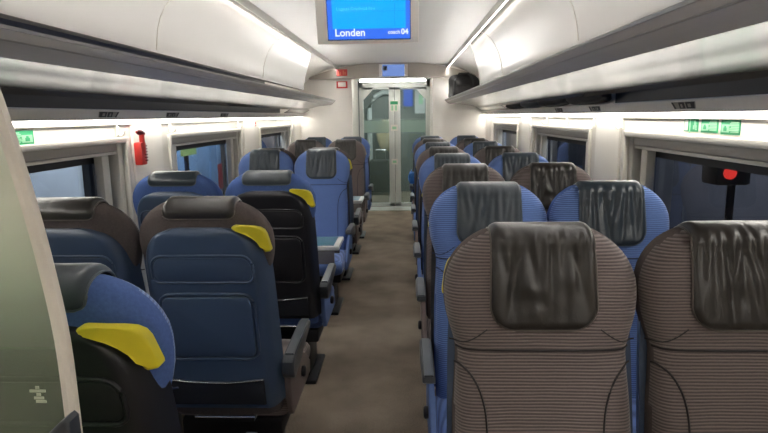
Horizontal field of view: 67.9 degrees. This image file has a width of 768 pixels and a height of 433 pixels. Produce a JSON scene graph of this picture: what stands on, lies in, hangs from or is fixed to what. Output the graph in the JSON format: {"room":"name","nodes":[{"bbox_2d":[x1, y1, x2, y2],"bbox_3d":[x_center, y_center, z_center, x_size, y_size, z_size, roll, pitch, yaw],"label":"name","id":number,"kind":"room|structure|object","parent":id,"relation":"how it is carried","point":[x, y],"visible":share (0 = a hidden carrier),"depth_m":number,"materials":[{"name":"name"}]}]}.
{"room":"train carriage","nodes":[
{"label":"train carriage","id":0,"kind":"room"},
{"bbox_2d":[14,82,300,279],"bbox_3d":[-1.457,-0.200,3.118,0.130,2.350,10.500,0,10,2],"label":"wall","id":1,"kind":"structure","parent":0,"point":[70,133],"depth_m":3.15,"materials":[{"name":"plastic"}]},
{"bbox_2d":[15,130,34,144],"bbox_3d":[-1.423,-0.308,2.233,0.004,0.056,0.160,0,10,2],"label":"notice","id":2,"kind":"object","parent":1,"relation":"attached to","point":[25,137],"visible":0.59,"depth_m":2.26,"materials":[{"name":"green"}]},
{"bbox_2d":[21,135,32,142],"bbox_3d":[-1.421,-0.310,2.272,0.002,0.030,0.064,0,10,2],"label":"picture","id":3,"kind":"object","parent":2,"relation":"attached to","point":[24,138],"depth_m":2.27,"materials":[{"name":"green"}]},
{"bbox_2d":[20,137,135,223],"bbox_3d":[-1.467,0.056,2.315,0.124,0.689,1.674,0,10,2],"label":"window","id":4,"kind":"structure","parent":1,"relation":"in","point":[106,155],"depth_m":2.90,"materials":[{"name":"white plastic"}]},
{"bbox_2d":[115,125,124,136],"bbox_3d":[-1.373,-0.448,2.973,0.050,0.064,0.024,0,10,2],"label":"coat hook","id":5,"kind":"object","parent":1,"relation":"attached to","point":[116,126],"visible":0.98,"depth_m":2.97,"materials":[{"name":"white plastic"}]},
{"bbox_2d":[134,130,147,164],"bbox_3d":[-1.351,-0.383,3.158,0.050,0.194,0.091,0,10,2],"label":"hammer","id":6,"kind":"object","parent":1,"relation":"attached to","point":[140,148],"visible":1,"depth_m":3.14,"materials":[{"name":"red plastic"}]},
{"bbox_2d":[130,124,164,294],"bbox_3d":[-1.377,0.034,3.410,0.024,1.185,0.380,0,10,2],"label":"trim","id":7,"kind":"structure","parent":1,"relation":"attached to","point":[153,135],"depth_m":3.32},
{"bbox_2d":[12,117,302,127],"bbox_3d":[-1.377,-0.509,3.055,0.037,0.033,10.470,0,10,2],"label":"wall light line","id":8,"kind":"object","parent":1,"relation":"attached to","point":[17,124],"visible":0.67,"depth_m":2.95,"materials":[{"name":"white"}]},
{"bbox_2d":[0,18,335,120],"bbox_3d":[-1.103,-0.708,3.010,0.590,0.382,10.490,0,10,2],"label":"luggage rack","id":9,"kind":"object","parent":1,"relation":"attached to","point":[46,74],"visible":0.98,"depth_m":2.40,"materials":[{"name":"grey"}]},
{"bbox_2d":[98,112,118,116],"bbox_3d":[-1.344,-0.497,2.782,0.013,0.027,0.190,0,10,2],"label":"number plate","id":10,"kind":"object","parent":9,"relation":"attached to","point":[101,114],"visible":1,"depth_m":2.78,"materials":[{"name":"grey"}]},
{"bbox_2d":[166,113,178,116],"bbox_3d":[-1.316,-0.633,3.547,0.013,0.027,0.190,0,10,2],"label":"number plate","id":11,"kind":"object","parent":9,"relation":"attached to","point":[167,114],"visible":1,"depth_m":3.54,"materials":[{"name":"grey"}]},
{"bbox_2d":[168,123,175,132],"bbox_3d":[-1.349,-0.564,3.632,0.050,0.064,0.024,0,10,2],"label":"coat hook","id":12,"kind":"object","parent":1,"relation":"attached to","point":[169,124],"visible":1,"depth_m":3.63,"materials":[{"name":"white plastic"}]},
{"bbox_2d":[167,128,242,183],"bbox_3d":[-1.387,-0.326,4.475,0.124,0.689,1.624,0,10,2],"label":"window","id":13,"kind":"structure","parent":1,"relation":"in","point":[187,140],"depth_m":4.55,"materials":[{"name":"white plastic"}]},
{"bbox_2d":[242,121,255,154],"bbox_3d":[-1.297,-0.348,5.575,0.024,1.185,0.380,0,10,2],"label":"trim","id":14,"kind":"structure","parent":1,"relation":"attached to","point":[248,126],"depth_m":5.44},
{"bbox_2d":[259,124,291,149],"bbox_3d":[-1.304,-0.724,6.728,0.124,0.689,1.604,0,10,2],"label":"window","id":15,"kind":"structure","parent":1,"relation":"in","point":[284,131],"depth_m":6.96,"materials":[{"name":"white plastic"}]},
{"bbox_2d":[292,119,298,141],"bbox_3d":[-1.212,-0.757,7.888,0.024,1.185,0.380,0,10,2],"label":"trim","id":16,"kind":"structure","parent":1,"relation":"attached to","point":[295,132],"depth_m":7.77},
{"bbox_2d":[182,191,435,432],"bbox_3d":[0.013,0.690,4.898,2.900,0.060,14.000,0,10,2],"label":"floor","id":17,"kind":"structure","parent":0,"point":[369,380],"depth_m":3.75,"materials":[{"name":"brown carpet"}]},
{"bbox_2d":[0,89,82,432],"bbox_3d":[-0.968,0.532,0.958,0.981,1.645,0.061,0,10,2],"label":"glass wall","id":18,"kind":"structure","parent":17,"relation":"on","point":[25,251],"depth_m":0.87,"materials":[{"name":"green"}]},
{"bbox_2d":[36,197,182,432],"bbox_3d":[-1.058,0.491,2.361,0.478,1.241,0.772,0,10,2],"label":"seat","id":19,"kind":"object","parent":17,"relation":"on","point":[78,229],"visible":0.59,"depth_m":1.91,"materials":[{"name":"brown fabric"}]},
{"bbox_2d":[0,263,256,432],"bbox_3d":[-0.596,0.646,1.449,0.512,1.241,0.798,0,10,2],"label":"seat","id":20,"kind":"object","parent":17,"relation":"on","point":[122,340],"visible":0.79,"depth_m":1.01,"materials":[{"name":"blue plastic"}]},
{"bbox_2d":[133,171,223,295],"bbox_3d":[-1.024,0.328,3.286,0.478,1.241,0.772,0,10,2],"label":"seat","id":21,"kind":"object","parent":17,"relation":"on","point":[156,188],"visible":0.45,"depth_m":2.83,"materials":[{"name":"blue fabric"}]},
{"bbox_2d":[139,196,310,432],"bbox_3d":[-0.570,0.489,2.335,0.512,1.241,0.798,0,10,2],"label":"seat","id":22,"kind":"object","parent":17,"relation":"on","point":[209,259],"visible":0.98,"depth_m":1.97,"materials":[{"name":"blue plastic"}]},
{"bbox_2d":[177,339,310,415],"bbox_3d":[-0.586,0.684,2.498,0.444,0.119,0.535,0,10,2],"label":"seat cushion","id":23,"kind":"object","parent":22,"relation":"on","point":[285,342],"depth_m":2.25,"materials":[{"name":"brown fabric"}]},
{"bbox_2d":[238,149,293,175],"bbox_3d":[-0.977,0.108,4.527,0.478,1.241,0.772,0,10,2],"label":"seat","id":24,"kind":"object","parent":17,"relation":"on","point":[257,159],"visible":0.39,"depth_m":4.68,"materials":[{"name":"blue fabric"}]},
{"bbox_2d":[258,148,296,173],"bbox_3d":[-0.947,-0.034,5.332,0.478,1.241,0.772,0,10,2],"label":"seat","id":25,"kind":"object","parent":17,"relation":"on","point":[284,150],"visible":0.09,"depth_m":4.90,"materials":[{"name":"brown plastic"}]},
{"bbox_2d":[225,170,335,383],"bbox_3d":[-0.536,0.325,3.260,0.512,1.241,0.798,0,10,2],"label":"seat","id":26,"kind":"object","parent":17,"relation":"on","point":[285,198],"visible":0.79,"depth_m":2.90,"materials":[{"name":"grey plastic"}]},
{"bbox_2d":[310,285,333,327],"bbox_3d":[-0.552,0.520,3.422,0.444,0.119,0.535,0,10,2],"label":"seat cushion","id":27,"kind":"object","parent":26,"relation":"on","point":[321,322],"depth_m":3.16,"materials":[{"name":"blue fabric"}]},
{"bbox_2d":[287,139,323,157],"bbox_3d":[-0.906,-0.231,6.446,0.478,1.241,0.772,0,10,2],"label":"seat","id":28,"kind":"object","parent":17,"relation":"on","point":[298,147],"visible":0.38,"depth_m":6.60,"materials":[{"name":"brown fabric"}]},
{"bbox_2d":[305,137,331,146],"bbox_3d":[-0.876,-0.376,7.263,0.478,1.241,0.772,0,10,2],"label":"seat","id":29,"kind":"object","parent":17,"relation":"on","point":[326,142],"visible":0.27,"depth_m":7.41,"materials":[{"name":"blue fabric"}]},
{"bbox_2d":[294,149,355,314],"bbox_3d":[-0.493,0.103,4.516,0.512,1.241,0.798,0,10,2],"label":"seat","id":30,"kind":"object","parent":17,"relation":"on","point":[327,171],"visible":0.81,"depth_m":4.65,"materials":[{"name":"blue fabric"}]},
{"bbox_2d":[319,250,344,275],"bbox_3d":[-0.517,0.342,4.431,0.444,0.119,0.535,0,10,2],"label":"seat cushion","id":31,"kind":"object","parent":30,"relation":"on","point":[339,257],"depth_m":4.18,"materials":[{"name":"blue fabric"}]},
{"bbox_2d":[317,237,343,263],"bbox_3d":[-0.817,0.508,3.799,1.088,0.702,0.308,0,10,2],"label":"table","id":32,"kind":"object","parent":17,"relation":"on","point":[327,246],"visible":0.2,"depth_m":3.59,"materials":[{"name":"white"}]},
{"bbox_2d":[312,147,361,279],"bbox_3d":[-0.464,-0.036,5.307,0.512,1.241,0.798,0,10,2],"label":"seat","id":33,"kind":"object","parent":17,"relation":"on","point":[354,218],"visible":0.14,"depth_m":5.07,"materials":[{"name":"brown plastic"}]},
{"bbox_2d":[328,139,369,253],"bbox_3d":[-0.422,-0.236,6.435,0.512,1.241,0.798,0,10,2],"label":"seat","id":34,"kind":"object","parent":17,"relation":"on","point":[355,149],"visible":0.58,"depth_m":6.57,"materials":[{"name":"brown fabric"}]},
{"bbox_2d":[354,211,362,224],"bbox_3d":[-0.447,0.002,6.350,0.444,0.119,0.535,0,10,2],"label":"seat cushion","id":35,"kind":"object","parent":34,"relation":"on","point":[361,218],"depth_m":6.16,"materials":[{"name":"brown fabric"}]},
{"bbox_2d":[342,136,373,237],"bbox_3d":[-0.392,-0.380,7.252,0.512,1.241,0.798,0,10,2],"label":"seat","id":36,"kind":"object","parent":17,"relation":"on","point":[369,187],"visible":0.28,"depth_m":7.39,"materials":[{"name":"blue fabric"}]},
{"bbox_2d":[353,196,363,211],"bbox_3d":[-0.746,0.167,5.727,1.088,0.702,0.328,0,10,2],"label":"table","id":37,"kind":"object","parent":17,"relation":"on","point":[357,200],"visible":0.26,"depth_m":5.51,"materials":[{"name":"white"}]},
{"bbox_2d":[370,149,389,193],"bbox_3d":[-0.066,-0.852,10.979,0.400,0.867,0.240,0,10,2],"label":"suitcase","id":38,"kind":"object","parent":17,"relation":"on","point":[379,168],"visible":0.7,"depth_m":10.88,"materials":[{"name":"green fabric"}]},
{"bbox_2d":[409,136,440,201],"bbox_3d":[0.570,-0.378,7.165,0.512,1.241,0.798,0,10,2],"label":"seat","id":39,"kind":"object","parent":17,"relation":"on","point":[416,141],"visible":0.13,"depth_m":7.32,"materials":[{"name":"blue fabric"}]},
{"bbox_2d":[408,170,413,183],"bbox_3d":[0.355,-0.500,7.217,0.100,0.181,0.205,0,10,2],"label":"cloth bag","id":40,"kind":"object","parent":39,"relation":"on","point":[411,174],"visible":0.74,"depth_m":7.14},
{"bbox_2d":[410,138,447,217],"bbox_3d":[0.538,-0.227,6.311,0.512,1.241,0.798,0,10,2],"label":"seat","id":41,"kind":"object","parent":17,"relation":"on","point":[412,195],"visible":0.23,"depth_m":6.47,"materials":[{"name":"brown fabric"}]},
{"bbox_2d":[411,142,454,240],"bbox_3d":[0.507,-0.076,5.458,0.512,1.241,0.798,0,10,2],"label":"seat","id":42,"kind":"object","parent":17,"relation":"on","point":[427,145],"visible":0.18,"depth_m":5.62,"materials":[{"name":"blue fabric"}]},
{"bbox_2d":[412,146,464,273],"bbox_3d":[0.475,0.074,4.605,0.512,1.241,0.798,0,10,2],"label":"seat","id":43,"kind":"object","parent":17,"relation":"on","point":[431,151],"visible":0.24,"depth_m":4.76,"materials":[{"name":"brown fabric"}]},
{"bbox_2d":[413,153,479,316],"bbox_3d":[0.444,0.225,3.752,0.512,1.241,0.798,0,10,2],"label":"seat","id":44,"kind":"object","parent":17,"relation":"on","point":[438,160],"visible":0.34,"depth_m":3.91,"materials":[{"name":"blue fabric"}]},
{"bbox_2d":[416,163,504,395],"bbox_3d":[0.412,0.376,2.899,0.512,1.241,0.798,0,10,2],"label":"seat","id":45,"kind":"object","parent":17,"relation":"on","point":[447,176],"visible":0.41,"depth_m":3.05,"materials":[{"name":"brown fabric"}]},
{"bbox_2d":[426,318,430,338],"bbox_3d":[0.434,0.614,2.812,0.444,0.119,0.535,0,10,2],"label":"seat cushion","id":46,"kind":"object","parent":45,"relation":"on","point":[428,330],"depth_m":2.89,"materials":[{"name":"brown fabric"}]},
{"bbox_2d":[450,135,477,145],"bbox_3d":[1.050,-0.380,7.139,0.478,1.241,0.772,0,10,2],"label":"seat","id":47,"kind":"object","parent":17,"relation":"on","point":[454,141],"visible":0.1,"depth_m":7.30,"materials":[{"name":"blue fabric"}]},
{"bbox_2d":[456,138,487,149],"bbox_3d":[1.018,-0.230,6.286,0.478,1.241,0.772,0,10,2],"label":"seat","id":48,"kind":"object","parent":17,"relation":"on","point":[462,144],"visible":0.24,"depth_m":6.45,"materials":[{"name":"brown fabric"}]},
{"bbox_2d":[463,141,502,155],"bbox_3d":[0.987,-0.079,5.433,0.478,1.241,0.772,0,10,2],"label":"seat","id":49,"kind":"object","parent":17,"relation":"on","point":[473,148],"visible":0.17,"depth_m":5.59,"materials":[{"name":"blue fabric"}]},
{"bbox_2d":[420,181,546,432],"bbox_3d":[0.381,0.527,2.046,0.512,1.241,0.798,0,10,2],"label":"seat","id":50,"kind":"object","parent":17,"relation":"on","point":[464,209],"visible":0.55,"depth_m":2.19,"materials":[{"name":"blue fabric"}]},
{"bbox_2d":[435,396,446,432],"bbox_3d":[0.402,0.765,1.959,0.444,0.119,0.535,0,10,2],"label":"seat cushion","id":51,"kind":"object","parent":50,"relation":"on","point":[440,401],"depth_m":2.06,"materials":[{"name":"blue fabric"}]},
{"bbox_2d":[473,146,520,165],"bbox_3d":[0.955,0.072,4.580,0.478,1.241,0.772,0,10,2],"label":"seat","id":52,"kind":"object","parent":17,"relation":"on","point":[485,155],"visible":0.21,"depth_m":4.73,"materials":[{"name":"brown fabric"}]},
{"bbox_2d":[488,152,547,180],"bbox_3d":[0.924,0.223,3.727,0.478,1.241,0.772,0,10,2],"label":"seat","id":53,"kind":"object","parent":17,"relation":"on","point":[506,164],"visible":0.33,"depth_m":3.88,"materials":[{"name":"blue fabric"}]},
{"bbox_2d":[442,221,636,432],"bbox_3d":[0.349,0.678,1.192,0.512,1.241,0.798,0,10,2],"label":"seat","id":54,"kind":"object","parent":17,"relation":"on","point":[540,315],"visible":1,"depth_m":1.33,"materials":[{"name":"brown fabric"}]},
{"bbox_2d":[510,162,591,213],"bbox_3d":[0.892,0.374,2.873,0.478,1.241,0.772,0,10,2],"label":"seat","id":55,"kind":"object","parent":17,"relation":"on","point":[545,180],"visible":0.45,"depth_m":3.02,"materials":[{"name":"brown fabric"}]},
{"bbox_2d":[547,180,668,432],"bbox_3d":[0.861,0.525,2.020,0.478,1.241,0.772,0,10,2],"label":"seat","id":56,"kind":"object","parent":17,"relation":"on","point":[628,213],"visible":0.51,"depth_m":2.17,"materials":[{"name":"blue fabric"}]},
{"bbox_2d":[632,398,635,432],"bbox_3d":[0.867,0.762,1.942,0.444,0.119,0.535,0,10,2],"label":"seat cushion","id":57,"kind":"object","parent":56,"relation":"on","point":[633,399],"depth_m":2.02,"materials":[{"name":"blue fabric"}]},
{"bbox_2d":[634,220,767,432],"bbox_3d":[0.830,0.676,1.167,0.478,1.241,0.772,0,10,2],"label":"seat","id":58,"kind":"object","parent":17,"relation":"on","point":[702,301],"visible":1,"depth_m":1.32,"materials":[{"name":"brown fabric"}]},
{"bbox_2d":[234,0,506,68],"bbox_3d":[-0.077,-1.221,2.886,1.544,0.115,10.500,0,10,2],"label":"ceiling","id":59,"kind":"structure","parent":0,"point":[446,27],"depth_m":4.76,"materials":[{"name":"plastic"}]},
{"bbox_2d":[0,0,310,89],"bbox_3d":[-0.994,-0.840,1.946,0.154,0.429,8.450,0,10,2],"label":"ceiling panel","id":60,"kind":"object","parent":59,"relation":"attached to","point":[221,35],"visible":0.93,"depth_m":2.78,"materials":[{"name":"plastic"}]},
{"bbox_2d":[156,0,169,49],"bbox_3d":[-0.913,-1.000,2.825,0.048,0.416,0.760,1,10,10],"label":"trim","id":61,"kind":"structure","parent":60,"relation":"attached to","point":[169,0],"depth_m":2.49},
{"bbox_2d":[304,53,332,82],"bbox_3d":[-0.999,-1.758,6.814,0.534,0.303,2.650,0,10,2],"label":"ceiling panel","id":62,"kind":"object","parent":59,"relation":"attached to","point":[316,65],"visible":0.25,"depth_m":7.47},
{"bbox_2d":[315,0,418,44],"bbox_3d":[-0.076,-0.982,2.553,0.464,0.396,0.133,0,10,2],"label":"screen","id":63,"kind":"object","parent":59,"relation":"hanging from","point":[337,21],"visible":1,"depth_m":2.56,"materials":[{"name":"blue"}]},
{"bbox_2d":[451,43,479,78],"bbox_3d":[1.124,-1.725,6.462,0.534,0.303,3.200,0,10,2],"label":"ceiling panel","id":64,"kind":"object","parent":59,"relation":"attached to","point":[466,61],"visible":0.25,"depth_m":7.15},
{"bbox_2d":[448,0,507,66],"bbox_3d":[0.708,-1.201,2.800,0.038,0.066,10.340,0,10,2],"label":"light","id":65,"kind":"object","parent":59,"relation":"attached to","point":[507,0],"visible":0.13,"depth_m":4.32,"materials":[{"name":"white"}]},
{"bbox_2d":[471,0,685,83],"bbox_3d":[0.761,-0.804,1.608,0.154,0.429,7.900,0,10,2],"label":"ceiling panel","id":66,"kind":"object","parent":59,"relation":"attached to","point":[523,33],"visible":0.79,"depth_m":2.90,"materials":[{"name":"plastic"}]},
{"bbox_2d":[570,1,577,40],"bbox_3d":[0.754,-1.007,2.732,0.048,0.416,0.760,-2,10,-6],"label":"trim","id":67,"kind":"structure","parent":66,"relation":"attached to","point":[570,1],"depth_m":2.39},
{"bbox_2d":[358,80,425,190],"bbox_3d":[0.240,-1.692,11.302,2.900,2.400,0.050,0,10,2],"label":"wall","id":68,"kind":"structure","parent":0,"point":[380,106],"depth_m":11.26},
{"bbox_2d":[367,90,388,159],"bbox_3d":[-0.105,-1.477,11.266,0.450,2.000,0.100,0,10,2],"label":"trim","id":69,"kind":"structure","parent":68,"relation":"attached to","point":[382,92],"depth_m":11.14,"materials":[{"name":"grey"}]},
{"bbox_2d":[376,117,388,151],"bbox_3d":[0.017,-1.607,11.180,0.332,0.694,0.216,0,10,2],"label":"coat","id":70,"kind":"object","parent":68,"relation":"hanging from","point":[382,137],"visible":0.48,"depth_m":11.11,"materials":[{"name":"beige fabric"}]},
{"bbox_2d":[403,89,412,106],"bbox_3d":[0.470,-2.357,11.139,0.200,0.440,0.020,0,10,2],"label":"lit panel","id":71,"kind":"object","parent":68,"relation":"attached to","point":[407,93],"visible":0.64,"depth_m":11.13,"materials":[{"name":"blue"}]},
{"bbox_2d":[415,89,424,112],"bbox_3d":[0.701,-2.280,11.145,0.200,0.520,0.018,0,10,2],"label":"notice board","id":72,"kind":"object","parent":68,"relation":"attached to","point":[419,99],"visible":0.75,"depth_m":11.15,"materials":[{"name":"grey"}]},
{"bbox_2d":[299,64,485,141],"bbox_3d":[0.128,-1.152,8.251,2.900,2.400,0.050,0,10,2],"label":"wall","id":73,"kind":"structure","parent":0,"point":[334,121],"depth_m":8.16,"materials":[{"name":"plastic"}]},
{"bbox_2d":[336,69,346,75],"bbox_3d":[-0.589,-2.012,7.971,0.150,0.090,0.007,0,10,2],"label":"sign","id":74,"kind":"object","parent":73,"relation":"attached to","point":[340,72],"visible":1,"depth_m":7.97,"materials":[{"name":"red"}]},
{"bbox_2d":[336,81,347,87],"bbox_3d":[-0.598,-1.874,8.112,0.156,0.096,0.024,0,10,2],"label":"sign","id":75,"kind":"object","parent":73,"relation":"attached to","point":[339,84],"visible":1,"depth_m":8.10,"materials":[{"name":"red plastic"}]},
{"bbox_2d":[309,62,475,79],"bbox_3d":[0.112,-2.053,8.005,2.340,0.220,0.120,0,10,2],"label":"trim","id":76,"kind":"structure","parent":73,"relation":"attached to","point":[368,70],"depth_m":7.95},
{"bbox_2d":[379,64,407,76],"bbox_3d":[0.130,-2.036,7.939,0.400,0.170,0.011,0,10,2],"label":"display","id":77,"kind":"object","parent":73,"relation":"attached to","point":[385,70],"visible":1,"depth_m":7.94,"materials":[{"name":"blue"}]},
{"bbox_2d":[352,78,432,136],"bbox_3d":[0.149,-1.121,8.805,1.214,2.145,1.030,0,10,2],"label":"door frame","id":78,"kind":"structure","parent":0,"point":[354,81],"depth_m":8.62,"materials":[{"name":"white plastic"}]},
{"bbox_2d":[356,78,428,81],"bbox_3d":[0.120,-2.000,8.198,1.040,0.115,0.070,0,10,2],"label":"light","id":79,"kind":"object","parent":78,"relation":"attached to","point":[401,79],"visible":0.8,"depth_m":8.18,"materials":[{"name":"white"}]},
{"bbox_2d":[360,79,424,81],"bbox_3d":[0.121,-1.960,8.205,0.940,0.034,0.036,0,10,2],"label":"diffuser","id":80,"kind":"object","parent":79,"relation":"attached to","point":[361,80],"depth_m":8.18,"materials":[{"name":"white"}]},
{"bbox_2d":[359,78,429,210],"bbox_3d":[0.174,-1.157,9.138,1.130,2.100,0.360,0,10,2],"label":"door","id":81,"kind":"structure","parent":78,"relation":"in","point":[423,87],"depth_m":9.20,"materials":[{"name":"silver metal"}]},
{"bbox_2d":[390,101,397,110],"bbox_3d":[0.161,-1.770,9.135,0.120,0.170,0.004,0,10,2],"label":"sticker","id":82,"kind":"object","parent":81,"relation":"attached to","point":[393,104],"visible":1,"depth_m":9.13,"materials":[{"name":"paper"}]},
{"bbox_2d":[391,125,397,130],"bbox_3d":[0.166,-1.431,9.195,0.110,0.099,0.004,0,10,2],"label":"sticker","id":83,"kind":"object","parent":81,"relation":"attached to","point":[393,127],"visible":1,"depth_m":9.20,"materials":[{"name":"white plastic"}]},
{"bbox_2d":[485,117,767,179],"bbox_3d":[1.331,-0.219,3.012,0.130,2.350,10.500,0,10,2],"label":"wall","id":84,"kind":"structure","parent":0,"point":[756,129],"depth_m":2.72,"materials":[{"name":"plastic"}]},
{"bbox_2d":[487,117,492,140],"bbox_3d":[1.442,-0.776,7.787,0.024,1.185,0.380,0,10,2],"label":"trim","id":85,"kind":"structure","parent":84,"relation":"attached to","point":[490,119],"depth_m":7.69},
{"bbox_2d":[493,122,518,148],"bbox_3d":[1.446,-0.744,6.624,0.124,0.689,1.604,0,10,2],"label":"window","id":86,"kind":"structure","parent":84,"relation":"in","point":[501,127],"depth_m":6.87,"materials":[{"name":"grey plastic"}]},
{"bbox_2d":[521,117,531,151],"bbox_3d":[1.357,-0.367,5.474,0.024,1.185,0.380,0,10,2],"label":"trim","id":87,"kind":"structure","parent":84,"relation":"attached to","point":[526,121],"depth_m":5.35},
{"bbox_2d":[531,124,591,175],"bbox_3d":[1.363,-0.345,4.370,0.124,0.689,1.624,0,10,2],"label":"window","id":88,"kind":"structure","parent":84,"relation":"in","point":[574,135],"depth_m":4.31,"materials":[{"name":"grey plastic"}]},
{"bbox_2d":[587,118,595,127],"bbox_3d":[1.254,-0.568,3.451,0.050,0.064,0.024,0,10,2],"label":"coat hook","id":89,"kind":"object","parent":84,"relation":"attached to","point":[594,119],"visible":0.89,"depth_m":3.45,"materials":[{"name":"white plastic"}]},
{"bbox_2d":[445,0,767,114],"bbox_3d":[0.963,-0.722,2.931,0.590,0.382,10.490,0,10,2],"label":"luggage rack","id":90,"kind":"object","parent":84,"relation":"attached to","point":[713,54],"visible":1,"depth_m":1.85,"materials":[{"name":"beige"}]},
{"bbox_2d":[448,72,479,96],"bbox_3d":[1.058,-1.728,7.583,0.409,0.350,0.356,0,10,2],"label":"bag","id":91,"kind":"object","parent":90,"relation":"on","point":[459,83],"visible":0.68,"depth_m":7.44,"materials":[{"name":"black fabric"}]},
{"bbox_2d":[506,104,523,108],"bbox_3d":[1.281,-1.115,5.549,0.116,0.132,0.722,0,10,2],"label":"bag","id":92,"kind":"object","parent":90,"relation":"in","point":[512,106],"visible":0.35,"depth_m":5.41,"materials":[{"name":"black fabric"}]},
{"bbox_2d":[520,102,541,107],"bbox_3d":[1.257,-0.989,4.839,0.116,0.132,0.624,0,10,2],"label":"bag","id":93,"kind":"object","parent":90,"relation":"in","point":[531,104],"visible":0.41,"depth_m":4.70,"materials":[{"name":"fabric"}]},
{"bbox_2d":[538,99,569,106],"bbox_3d":[1.230,-0.862,4.121,0.112,0.132,0.744,0,10,2],"label":"bag","id":94,"kind":"object","parent":90,"relation":"in","point":[560,102],"visible":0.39,"depth_m":3.97,"materials":[{"name":"black fabric"}]},
{"bbox_2d":[566,94,611,104],"bbox_3d":[1.199,-0.729,3.371,0.114,0.132,0.683,0,10,2],"label":"bag","id":95,"kind":"object","parent":90,"relation":"in","point":[597,99],"visible":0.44,"depth_m":3.19,"materials":[{"name":"black fabric"}]},
{"bbox_2d":[589,106,600,110],"bbox_3d":[1.210,-0.619,3.273,0.013,0.027,0.190,0,10,2],"label":"number plate","id":96,"kind":"object","parent":90,"relation":"attached to","point":[592,108],"visible":1,"depth_m":3.27,"materials":[{"name":"grey"}]},
{"bbox_2d":[671,101,695,108],"bbox_3d":[1.172,-0.435,2.230,0.013,0.027,0.190,0,10,2],"label":"number plate","id":97,"kind":"object","parent":90,"relation":"attached to","point":[677,105],"visible":1,"depth_m":2.22,"materials":[{"name":"grey"}]},
{"bbox_2d":[593,118,621,179],"bbox_3d":[1.277,0.016,3.309,0.024,1.185,0.380,0,10,2],"label":"trim","id":98,"kind":"structure","parent":84,"relation":"attached to","point":[608,138],"depth_m":3.21,"materials":[{"name":"plastic"}]},
{"bbox_2d":[614,118,623,129],"bbox_3d":[1.238,-0.489,3.007,0.050,0.064,0.024,0,10,2],"label":"coat hook","id":99,"kind":"object","parent":84,"relation":"attached to","point":[622,119],"visible":0.95,"depth_m":3.00,"materials":[{"name":"white plastic"}]},
{"bbox_2d":[483,111,767,118],"bbox_3d":[1.242,-0.527,2.955,0.037,0.033,10.470,0,10,2],"label":"wall light line","id":100,"kind":"object","parent":84,"relation":"attached to","point":[748,114],"visible":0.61,"depth_m":2.44,"materials":[{"name":"white"}]},
{"bbox_2d":[483,111,767,115],"bbox_3d":[1.234,-0.534,2.954,0.020,0.019,10.470,0,10,2],"label":"diffuser","id":101,"kind":"object","parent":100,"relation":"attached to","point":[748,113],"depth_m":2.45,"materials":[{"name":"white"}]},
{"bbox_2d":[684,119,698,132],"bbox_3d":[1.235,-0.367,2.293,0.003,0.060,0.113,0,10,2],"label":"notice","id":102,"kind":"object","parent":84,"relation":"attached to","point":[692,125],"visible":0.92,"depth_m":2.29,"materials":[{"name":"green plastic"}]},
{"bbox_2d":[620,131,767,190],"bbox_3d":[1.283,0.037,2.210,0.124,0.689,1.674,0,10,2],"label":"window","id":103,"kind":"structure","parent":84,"relation":"in","point":[736,154],"depth_m":2.38,"materials":[{"name":"grey plastic"}]},
{"bbox_2d":[701,119,718,132],"bbox_3d":[1.229,-0.342,2.155,0.004,0.050,0.121,0,10,2],"label":"notice","id":104,"kind":"object","parent":84,"relation":"attached to","point":[707,125],"visible":1,"depth_m":2.15,"materials":[{"name":"green"}]},
{"bbox_2d":[701,123,708,130],"bbox_3d":[1.230,-0.343,2.184,0.002,0.027,0.049,0,10,2],"label":"picture","id":105,"kind":"object","parent":104,"relation":"attached to","point":[704,126],"depth_m":2.18,"materials":[{"name":"green"}]},
{"bbox_2d":[720,120,740,134],"bbox_3d":[1.224,-0.315,2.016,0.004,0.052,0.122,0,10,2],"label":"notice","id":106,"kind":"object","parent":84,"relation":"attached to","point":[728,127],"visible":1,"depth_m":2.01,"materials":[{"name":"green"}]},
{"bbox_2d":[721,124,729,132],"bbox_3d":[1.225,-0.316,2.046,0.002,0.028,0.049,0,10,2],"label":"picture","id":107,"kind":"object","parent":106,"relation":"attached to","point":[725,128],"depth_m":2.04,"materials":[{"name":"green"}]},
{"label":"outside","id":108,"kind":"structure","parent":0,"visible":0},
{"bbox_3d":[0.109,1.196,7.321,24.000,0.100,34.000,0,10,2],"label":"ground","id":109,"kind":"structure","parent":108,"visible":0},
{"bbox_2d":[29,135,278,197],"bbox_3d":[-3.401,-0.554,9.163,0.170,2.800,15.080,0,10,2],"label":"hoarding","id":110,"kind":"object","parent":109,"relation":"on","point":[210,161],"visible":0.16,"depth_m":6.64,"materials":[{"name":"blue plastic"}]},
{"bbox_2d":[217,163,222,188],"bbox_3d":[-3.293,-0.817,11.511,0.010,0.500,0.300,0,10,2],"label":"poster","id":111,"kind":"object","parent":110,"relation":"attached to","point":[219,165],"depth_m":11.47,"materials":[{"name":"red plastic"}]},
{"bbox_2d":[86,138,261,196],"bbox_3d":[-2.534,-0.849,8.581,0.330,3.560,7.200,0,10,2],"label":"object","id":112,"kind":"object","parent":109,"relation":"on","point":[91,176],"visible":0.09,"depth_m":5.40,"materials":[{"name":"black"}]},
{"bbox_2d":[180,148,196,170],"bbox_3d":[-2.398,0.128,7.123,0.080,2.140,0.440,0,10,2],"label":"platform sign","id":113,"kind":"object","parent":109,"relation":"on","point":[186,152],"visible":0.12,"depth_m":6.96,"materials":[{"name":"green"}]},
{"bbox_2d":[506,133,767,228],"bbox_3d":[4.171,-1.393,6.713,0.200,5.100,30.000,0,10,2],"label":"window","id":114,"kind":"structure","parent":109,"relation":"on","point":[680,186],"depth_m":7.65,"materials":[{"name":"glass"}]},
{"bbox_2d":[701,165,750,219],"bbox_3d":[1.447,0.845,2.567,0.140,2.205,0.136,0,10,2],"label":"lamp","id":115,"kind":"object","parent":109,"relation":"on","point":[711,175],"visible":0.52,"depth_m":2.35,"materials":[{"name":"black"}]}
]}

